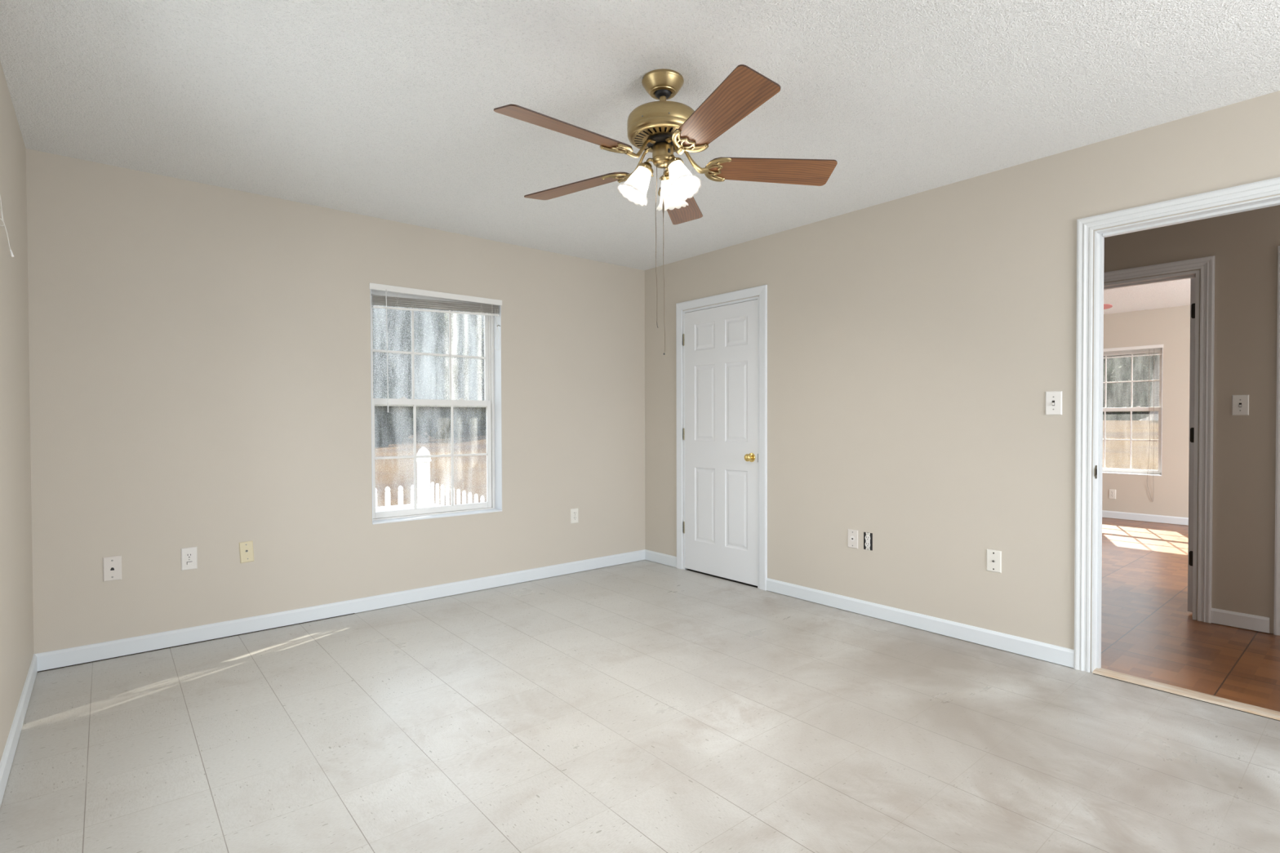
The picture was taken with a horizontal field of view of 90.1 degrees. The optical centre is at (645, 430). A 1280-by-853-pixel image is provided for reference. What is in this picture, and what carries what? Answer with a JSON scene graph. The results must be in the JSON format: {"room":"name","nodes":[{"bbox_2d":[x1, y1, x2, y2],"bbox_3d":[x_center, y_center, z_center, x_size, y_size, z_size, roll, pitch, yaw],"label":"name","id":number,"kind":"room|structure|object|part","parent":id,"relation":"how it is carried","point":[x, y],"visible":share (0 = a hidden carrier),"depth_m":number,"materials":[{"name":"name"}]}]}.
{"room":"empty bedroom","nodes":[
{"label":"empty bedroom","id":0,"kind":"room"},
{"bbox_2d":[0,61,33,761],"bbox_3d":[-1.102,-0.061,0.753,0.170,2.461,5.750,-1,1,-40],"label":"wall","id":1,"kind":"structure","parent":0,"point":[16,611],"depth_m":2.46,"materials":[{"name":"paint"}]},
{"bbox_2d":[0,195,13,257],"bbox_3d":[-1.767,-0.723,1.643,0.081,0.331,1.032,-1,1,-38],"label":"window blind","id":2,"kind":"object","parent":1,"relation":"attached to","point":[11,251],"visible":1,"depth_m":2.06,"materials":[{"name":"white plastic"}]},
{"bbox_3d":[-2.068,-0.720,2.056,0.011,0.272,0.034,0,1,32],"label":"lift cord","id":3,"kind":"part","parent":2,"relation":"part of","materials":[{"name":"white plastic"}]},
{"bbox_2d":[0,653,37,807],"bbox_3d":[-1.029,1.123,0.828,0.012,0.084,5.750,-1,1,-40],"label":"baseboard","id":4,"kind":"structure","parent":1,"relation":"attached to","point":[9,752],"depth_m":2.34,"materials":[{"name":"paint"}]},
{"bbox_2d":[26,148,644,653],"bbox_3d":[-1.510,-0.109,4.283,4.003,2.461,0.170,-1,1,-40],"label":"wall","id":5,"kind":"structure","parent":0,"point":[200,353],"depth_m":3.61,"materials":[{"name":"paint"}]},
{"bbox_2d":[102,555,121,582],"bbox_3d":[-2.668,0.691,3.199,0.072,0.121,0.007,-1,1,-40],"label":"phone jack plate","id":6,"kind":"object","parent":5,"relation":"attached to","point":[112,566],"visible":1,"depth_m":3.20,"materials":[{"name":"white plastic"}]},
{"bbox_2d":[181,546,197,570],"bbox_3d":[-2.427,0.682,3.400,0.070,0.118,0.008,-1,1,-40],"label":"wall outlet","id":7,"kind":"object","parent":5,"relation":"attached to","point":[188,555],"visible":1,"depth_m":3.40,"materials":[{"name":"white plastic"}]},
{"bbox_2d":[185,552,193,558],"bbox_3d":[-2.426,0.666,3.399,0.034,0.028,0.003,-1,1,-40],"label":"receptacle","id":8,"kind":"object","parent":7,"relation":"attached to","point":[188,555],"depth_m":3.40,"materials":[{"name":"white plastic"}]},
{"bbox_2d":[239,540,253,563],"bbox_3d":[-2.226,0.678,3.568,0.072,0.119,0.011,-1,1,-40],"label":"cable plate","id":9,"kind":"object","parent":5,"relation":"attached to","point":[246,548],"visible":1,"depth_m":3.57,"materials":[{"name":"beige plastic"}]},
{"bbox_2d":[34,549,644,672],"bbox_3d":[-1.442,1.077,4.235,3.779,0.084,0.012,-1,1,-40],"label":"baseboard","id":10,"kind":"structure","parent":5,"relation":"attached to","point":[120,647],"depth_m":3.74,"materials":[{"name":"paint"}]},
{"bbox_2d":[370,288,502,524],"bbox_3d":[-1.426,-0.170,4.349,0.896,1.508,0.172,-1,1,-40],"label":"window","id":11,"kind":"structure","parent":5,"relation":"in","point":[492,371],"depth_m":4.47,"materials":[{"name":"white plastic"}]},
{"bbox_3d":[-1.470,-0.524,4.395,0.794,0.658,0.003,-1,1,-40],"label":"pane","id":12,"kind":"part","parent":11,"relation":"part of","materials":[{"name":"clear glass"}]},
{"bbox_3d":[-1.470,-0.521,4.395,0.846,0.712,0.022,-1,1,-40],"label":"sash","id":13,"kind":"part","parent":11,"relation":"part of","materials":[{"name":"white plastic"}]},
{"bbox_3d":[-1.451,0.176,4.385,0.846,0.777,0.022,-1,1,-40],"label":"sash","id":14,"kind":"part","parent":11,"relation":"part of","materials":[{"name":"white plastic"}]},
{"bbox_2d":[368,282,502,362],"bbox_3d":[-1.383,-0.522,4.292,0.908,0.807,0.048,-1,1,-40],"label":"window blind","id":15,"kind":"object","parent":11,"relation":"attached to","point":[486,302],"visible":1,"depth_m":4.26,"materials":[{"name":"white plastic"}]},
{"bbox_3d":[-1.386,-0.802,4.300,0.868,0.048,0.024,-1,1,-40],"label":"rail","id":16,"kind":"part","parent":15,"relation":"part of","materials":[{"name":"white plastic"}]},
{"bbox_3d":[-1.072,-0.687,4.534,0.012,0.412,0.094,0,1,38],"label":"lift cord","id":17,"kind":"part","parent":15,"relation":"part of","materials":[{"name":"white fabric"}]},
{"bbox_2d":[570,508,577,523],"bbox_3d":[-0.553,0.665,4.984,0.070,0.114,0.008,-1,1,-40],"label":"wall outlet","id":18,"kind":"object","parent":5,"relation":"attached to","point":[574,512],"visible":1,"depth_m":4.98,"materials":[{"name":"white plastic"}]},
{"bbox_2d":[0,517,1279,852],"bbox_3d":[2.600,1.147,3.895,9.514,0.060,5.750,-1,1,-40],"label":"floor","id":19,"kind":"structure","parent":0,"point":[643,706],"depth_m":2.41,"materials":[{"name":"tile"}]},
{"bbox_2d":[0,0,1279,314],"bbox_3d":[2.587,-1.404,3.868,9.854,0.120,6.070,-1,1,-40],"label":"ceiling","id":20,"kind":"structure","parent":0,"point":[378,108],"depth_m":2.49,"materials":[{"name":"white paint"}]},
{"bbox_2d":[493,64,837,355],"bbox_3d":[0.036,-0.800,2.385,1.247,1.033,1.299,-1,1,-40],"label":"ceiling fan","id":21,"kind":"object","parent":20,"relation":"hanging from","point":[663,127],"visible":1,"depth_m":2.35,"materials":[{"name":"brown wood"}]},
{"bbox_3d":[-0.255,-1.008,2.145,0.497,0.006,0.147,-1,16,-39],"label":"blade","id":22,"kind":"part","parent":21,"relation":"part of","materials":[{"name":"brown wood"}]},
{"bbox_3d":[-0.278,-1.007,2.637,0.497,0.006,0.147,0,12,34],"label":"blade","id":23,"kind":"part","parent":21,"relation":"part of","materials":[{"name":"brown wood"}]},
{"bbox_3d":[-0.047,-0.920,2.390,0.129,0.144,0.126,-1,1,-40],"label":"lamp shade","id":24,"kind":"part","parent":21,"relation":"part of","materials":[{"name":"white glass"}]},
{"bbox_3d":[0.021,-1.008,2.399,0.044,0.028,0.011,0,1,-10],"label":"lamp arm","id":25,"kind":"part","parent":21,"relation":"part of","materials":[{"name":"gold metal"}]},
{"bbox_3d":[0.041,-0.708,2.411,0.007,0.597,0.005,0,1,-14],"label":"pull chain","id":26,"kind":"part","parent":21,"relation":"part of","materials":[{"name":"brown metal"}]},
{"bbox_3d":[0.068,-0.645,2.382,0.008,0.714,0.005,-1,1,-40],"label":"pull chain","id":27,"kind":"part","parent":21,"relation":"part of","materials":[{"name":"brown metal"}]},
{"bbox_3d":[0.102,-0.923,2.516,0.129,0.144,0.126,-1,1,-40],"label":"lamp shade","id":28,"kind":"part","parent":21,"relation":"part of","materials":[{"name":"white glass"}]},
{"bbox_3d":[0.152,-0.999,2.811,0.147,0.006,0.497,-12,-2,12],"label":"blade","id":29,"kind":"part","parent":21,"relation":"part of","materials":[{"name":"brown wood"}]},
{"bbox_3d":[0.142,-0.920,2.319,0.122,0.144,0.124,0,1,3],"label":"lamp shade","id":30,"kind":"part","parent":21,"relation":"part of","materials":[{"name":"white glass"}]},
{"bbox_3d":[0.230,-1.002,2.028,0.147,0.006,0.497,16,-6,-23],"label":"blade","id":31,"kind":"part","parent":21,"relation":"part of","materials":[{"name":"brown wood"}]},
{"bbox_3d":[0.476,-1.000,2.457,0.497,0.006,0.147,0,-17,-7],"label":"blade","id":32,"kind":"part","parent":21,"relation":"part of","materials":[{"name":"brown wood"}]},
{"bbox_2d":[1103,303,1112,309],"bbox_3d":[3.655,-1.214,6.128,0.975,0.328,0.975,0,1,-7],"label":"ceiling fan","id":33,"kind":"object","parent":20,"relation":"hanging from","point":[1105,306],"visible":0.07,"depth_m":5.74,"materials":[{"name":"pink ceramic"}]},
{"bbox_2d":[644,90,1279,672],"bbox_3d":[1.889,-0.104,3.280,0.104,2.461,5.750,-1,1,-40],"label":"wall","id":34,"kind":"structure","parent":0,"point":[917,343],"depth_m":3.53,"materials":[{"name":"paint"}]},
{"bbox_2d":[675,284,767,591],"bbox_3d":[0.566,0.048,4.800,0.167,2.122,0.911,-1,1,-40],"label":"door","id":35,"kind":"structure","parent":34,"relation":"in","point":[722,429],"depth_m":4.75,"materials":[{"name":"white paint"}]},
{"bbox_3d":[0.731,0.192,4.527,0.062,0.065,0.065,-1,1,-40],"label":"knob","id":36,"kind":"part","parent":35,"relation":"part of","materials":[{"name":"gold metal"}]},
{"bbox_2d":[848,528,857,548],"bbox_3d":[1.274,0.667,3.935,0.007,0.113,0.070,-1,1,-40],"label":"phone jack plate","id":37,"kind":"object","parent":34,"relation":"attached to","point":[852,534],"visible":1,"depth_m":3.93,"materials":[{"name":"white plastic"}]},
{"bbox_2d":[644,549,1074,668],"bbox_3d":[1.850,1.082,3.257,0.012,0.084,5.756,-1,1,-40],"label":"baseboard","id":38,"kind":"structure","parent":34,"relation":"attached to","point":[1058,655],"depth_m":3.59,"materials":[{"name":"paint"}]},
{"bbox_2d":[863,532,872,551],"bbox_3d":[1.340,0.668,3.857,0.006,0.106,0.058,-1,1,-40],"label":"wall outlet","id":39,"kind":"object","parent":34,"relation":"attached to","point":[868,537],"visible":1,"depth_m":3.85,"materials":[{"name":"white plastic"}]},
{"bbox_2d":[865,542,870,546],"bbox_3d":[1.339,0.688,3.857,0.003,0.028,0.034,-1,1,-40],"label":"receptacle","id":40,"kind":"object","parent":39,"relation":"attached to","point":[867,544],"depth_m":3.85,"materials":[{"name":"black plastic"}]},
{"bbox_2d":[865,535,870,540],"bbox_3d":[1.339,0.649,3.856,0.003,0.028,0.034,-1,1,-40],"label":"receptacle","id":41,"kind":"object","parent":39,"relation":"attached to","point":[867,537],"depth_m":3.85,"materials":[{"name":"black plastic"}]},
{"bbox_2d":[986,549,1001,573],"bbox_3d":[1.800,0.676,3.308,0.013,0.113,0.072,-1,1,-40],"label":"cable plate","id":42,"kind":"object","parent":34,"relation":"attached to","point":[993,557],"visible":1,"depth_m":3.31,"materials":[{"name":"white plastic"}]},
{"bbox_2d":[1045,391,1062,415],"bbox_3d":[1.970,-0.133,3.090,0.018,0.115,0.071,-1,1,-40],"label":"light switch","id":43,"kind":"object","parent":34,"relation":"attached to","point":[1053,398],"visible":1,"depth_m":3.09,"materials":[{"name":"white plastic"}]},
{"bbox_2d":[1074,177,1279,721],"bbox_3d":[2.383,0.073,2.698,0.137,2.122,0.946,-1,1,-40],"label":"door frame","id":44,"kind":"structure","parent":34,"relation":"in","point":[1086,226],"depth_m":2.98,"materials":[{"name":"paint"}]},
{"bbox_3d":[2.097,0.194,2.979,0.039,0.062,0.002,-1,1,-40],"label":"strike plate","id":45,"kind":"part","parent":44,"relation":"part of","materials":[{"name":"silver metal"}]},
{"bbox_2d":[1102,305,1190,525],"bbox_3d":[6.295,-0.166,7.003,0.170,2.461,5.750,-1,1,-40],"label":"wall","id":46,"kind":"structure","parent":0,"point":[1170,327],"depth_m":7.30,"materials":[{"name":"paint"}]},
{"bbox_2d":[1108,488,1115,498],"bbox_3d":[5.612,0.765,7.689,0.008,0.114,0.070,-1,1,-40],"label":"wall outlet","id":47,"kind":"object","parent":46,"relation":"attached to","point":[1112,493],"visible":1,"depth_m":7.69,"materials":[{"name":"white plastic"}]},
{"bbox_2d":[1102,347,1162,475],"bbox_3d":[5.688,-0.235,7.715,0.172,1.508,0.896,-1,1,-40],"label":"window","id":48,"kind":"structure","parent":46,"relation":"in","point":[1105,470],"depth_m":7.62,"materials":[{"name":"white plastic"}]},
{"bbox_3d":[5.719,0.111,7.746,0.022,0.777,0.846,-1,1,-40],"label":"sash","id":49,"kind":"part","parent":48,"relation":"part of","materials":[{"name":"white plastic"}]},
{"bbox_3d":[5.737,-0.586,7.753,0.022,0.712,0.846,-1,1,-40],"label":"sash","id":50,"kind":"part","parent":48,"relation":"part of","materials":[{"name":"white plastic"}]},
{"bbox_2d":[1103,344,1163,502],"bbox_3d":[5.631,-0.084,7.669,0.070,1.812,0.908,-1,1,-40],"label":"window blind","id":51,"kind":"object","parent":48,"relation":"attached to","point":[1153,348],"visible":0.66,"depth_m":7.47,"materials":[{"name":"white plastic"}]},
{"bbox_3d":[5.646,-0.879,7.665,0.024,0.010,0.868,-1,1,-40],"label":"rail","id":52,"kind":"part","parent":51,"relation":"part of","materials":[{"name":"white plastic"}]},
{"bbox_3d":[5.836,-0.057,7.385,0.023,1.765,0.065,-1,1,-40],"label":"lift cord","id":53,"kind":"part","parent":51,"relation":"part of","materials":[{"name":"plastic"}]},
{"bbox_2d":[1102,510,1188,525],"bbox_3d":[6.229,1.020,6.960,0.012,0.084,5.750,-1,1,-40],"label":"baseboard","id":54,"kind":"structure","parent":46,"relation":"attached to","point":[1111,514],"depth_m":7.44,"materials":[{"name":"paint"}]},
{"bbox_2d":[1103,204,1279,634],"bbox_3d":[2.954,-0.119,4.180,0.117,2.461,5.750,-1,1,-40],"label":"wall","id":55,"kind":"structure","parent":0,"point":[1244,245],"depth_m":3.61,"materials":[{"name":"paint"}]},
{"bbox_2d":[1103,255,1214,623],"bbox_3d":[3.315,0.047,4.322,0.880,2.124,0.919,-1,1,-40],"label":"door frame","id":56,"kind":"structure","parent":55,"relation":"in","point":[1206,264],"depth_m":3.74,"materials":[{"name":"paint"}]},
{"bbox_2d":[1211,608,1269,633],"bbox_3d":[3.357,1.073,3.624,0.012,0.084,0.257,-1,1,-40],"label":"baseboard","id":57,"kind":"structure","parent":55,"relation":"attached to","point":[1237,620],"depth_m":3.61,"materials":[{"name":"paint"}]},
{"bbox_2d":[1231,395,1248,415],"bbox_3d":[3.352,-0.143,3.604,0.018,0.115,0.071,-1,1,-40],"label":"light switch","id":58,"kind":"object","parent":55,"relation":"attached to","point":[1240,403],"visible":1,"depth_m":3.61,"materials":[{"name":"white plastic"}]},
{"bbox_2d":[1273,245,1279,635],"bbox_3d":[3.799,0.062,3.171,0.134,2.124,0.951,-1,1,-40],"label":"door frame","id":59,"kind":"structure","parent":55,"relation":"in","point":[1277,557],"depth_m":3.49,"materials":[{"name":"paint"}]},
{"label":"outside","id":60,"kind":"structure","parent":0,"visible":0},
{"bbox_2d":[374,420,1185,525],"bbox_3d":[2.364,0.407,33.638,220.000,1.800,220.000,-1,1,-40],"label":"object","id":61,"kind":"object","parent":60,"point":[469,472],"depth_m":24.35,"materials":[{"name":"white wood"}]},
{"bbox_2d":[372,300,433,447],"bbox_3d":[-18.167,-4.630,42.340,6.409,12.789,6.249,0,1,26],"label":"tree","id":62,"kind":"object","parent":61,"relation":"on","point":[391,422],"visible":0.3,"depth_m":41.60,"materials":[{"name":"grey plant"}]},
{"bbox_2d":[384,318,444,435],"bbox_3d":[-30.542,-8.096,85.381,11.861,21.958,12.824,0,1,23],"label":"tree","id":63,"kind":"object","parent":61,"relation":"on","point":[437,345],"visible":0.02,"depth_m":83.04,"materials":[{"name":"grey plant"}]},
{"bbox_2d":[381,306,465,441],"bbox_3d":[-18.685,-5.502,53.549,7.255,13.749,7.283,0,1,21],"label":"tree","id":64,"kind":"object","parent":61,"relation":"on","point":[433,418],"visible":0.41,"depth_m":51.73,"materials":[{"name":"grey plant"}]},
{"bbox_2d":[429,310,486,438],"bbox_3d":[-18.240,-6.072,65.423,9.034,17.073,9.118,0,1,36],"label":"tree","id":65,"kind":"object","parent":61,"relation":"on","point":[468,421],"visible":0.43,"depth_m":63.13,"materials":[{"name":"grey plant"}]},
{"bbox_2d":[1102,355,1144,420],"bbox_3d":[53.922,-10.005,75.576,12.183,22.790,13.172,0,1,28],"label":"tree","id":66,"kind":"object","parent":61,"relation":"on","point":[1113,363],"visible":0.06,"depth_m":72.35,"materials":[{"name":"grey plant"}]},
{"bbox_2d":[1106,351,1154,417],"bbox_3d":[43.915,-7.164,53.361,8.629,16.451,8.413,1,1,45],"label":"tree","id":67,"kind":"object","parent":61,"relation":"on","point":[1141,390],"visible":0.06,"depth_m":53.81,"materials":[{"name":"grey plant"}]},
{"bbox_2d":[1133,350,1159,420],"bbox_3d":[37.917,-6.659,46.794,4.922,12.473,5.319,-1,1,-32],"label":"tree","id":68,"kind":"object","parent":61,"relation":"on","point":[1153,361],"visible":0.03,"depth_m":47.10,"materials":[{"name":"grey plant"}]},
{"bbox_3d":[37.935,-8.564,46.832,5.078,8.772,5.125,-1,1,-39],"label":"crown","id":69,"kind":"part","parent":68,"relation":"part of","materials":[{"name":"plant"}]},
{"bbox_3d":[-2.966,1.639,5.102,4.000,0.150,2.930,-1,1,-40],"label":"deck","id":70,"kind":"object","parent":61,"relation":"on","visible":0},
{"bbox_2d":[375,446,484,511],"bbox_3d":[-3.223,0.912,5.331,3.720,1.400,2.163,-1,1,-40],"label":"railing","id":71,"kind":"object","parent":70,"relation":"on","point":[423,464],"visible":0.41,"depth_m":7.10,"materials":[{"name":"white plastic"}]},
{"bbox_3d":[-3.920,0.902,6.048,3.580,0.122,0.040,-1,1,-40],"label":"rail","id":72,"kind":"part","parent":71,"relation":"part of","materials":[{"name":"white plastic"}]},
{"bbox_3d":[-2.511,0.966,7.240,0.110,1.235,0.110,-1,1,-40],"label":"post","id":73,"kind":"part","parent":71,"relation":"part of","materials":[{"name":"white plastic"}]}
]}

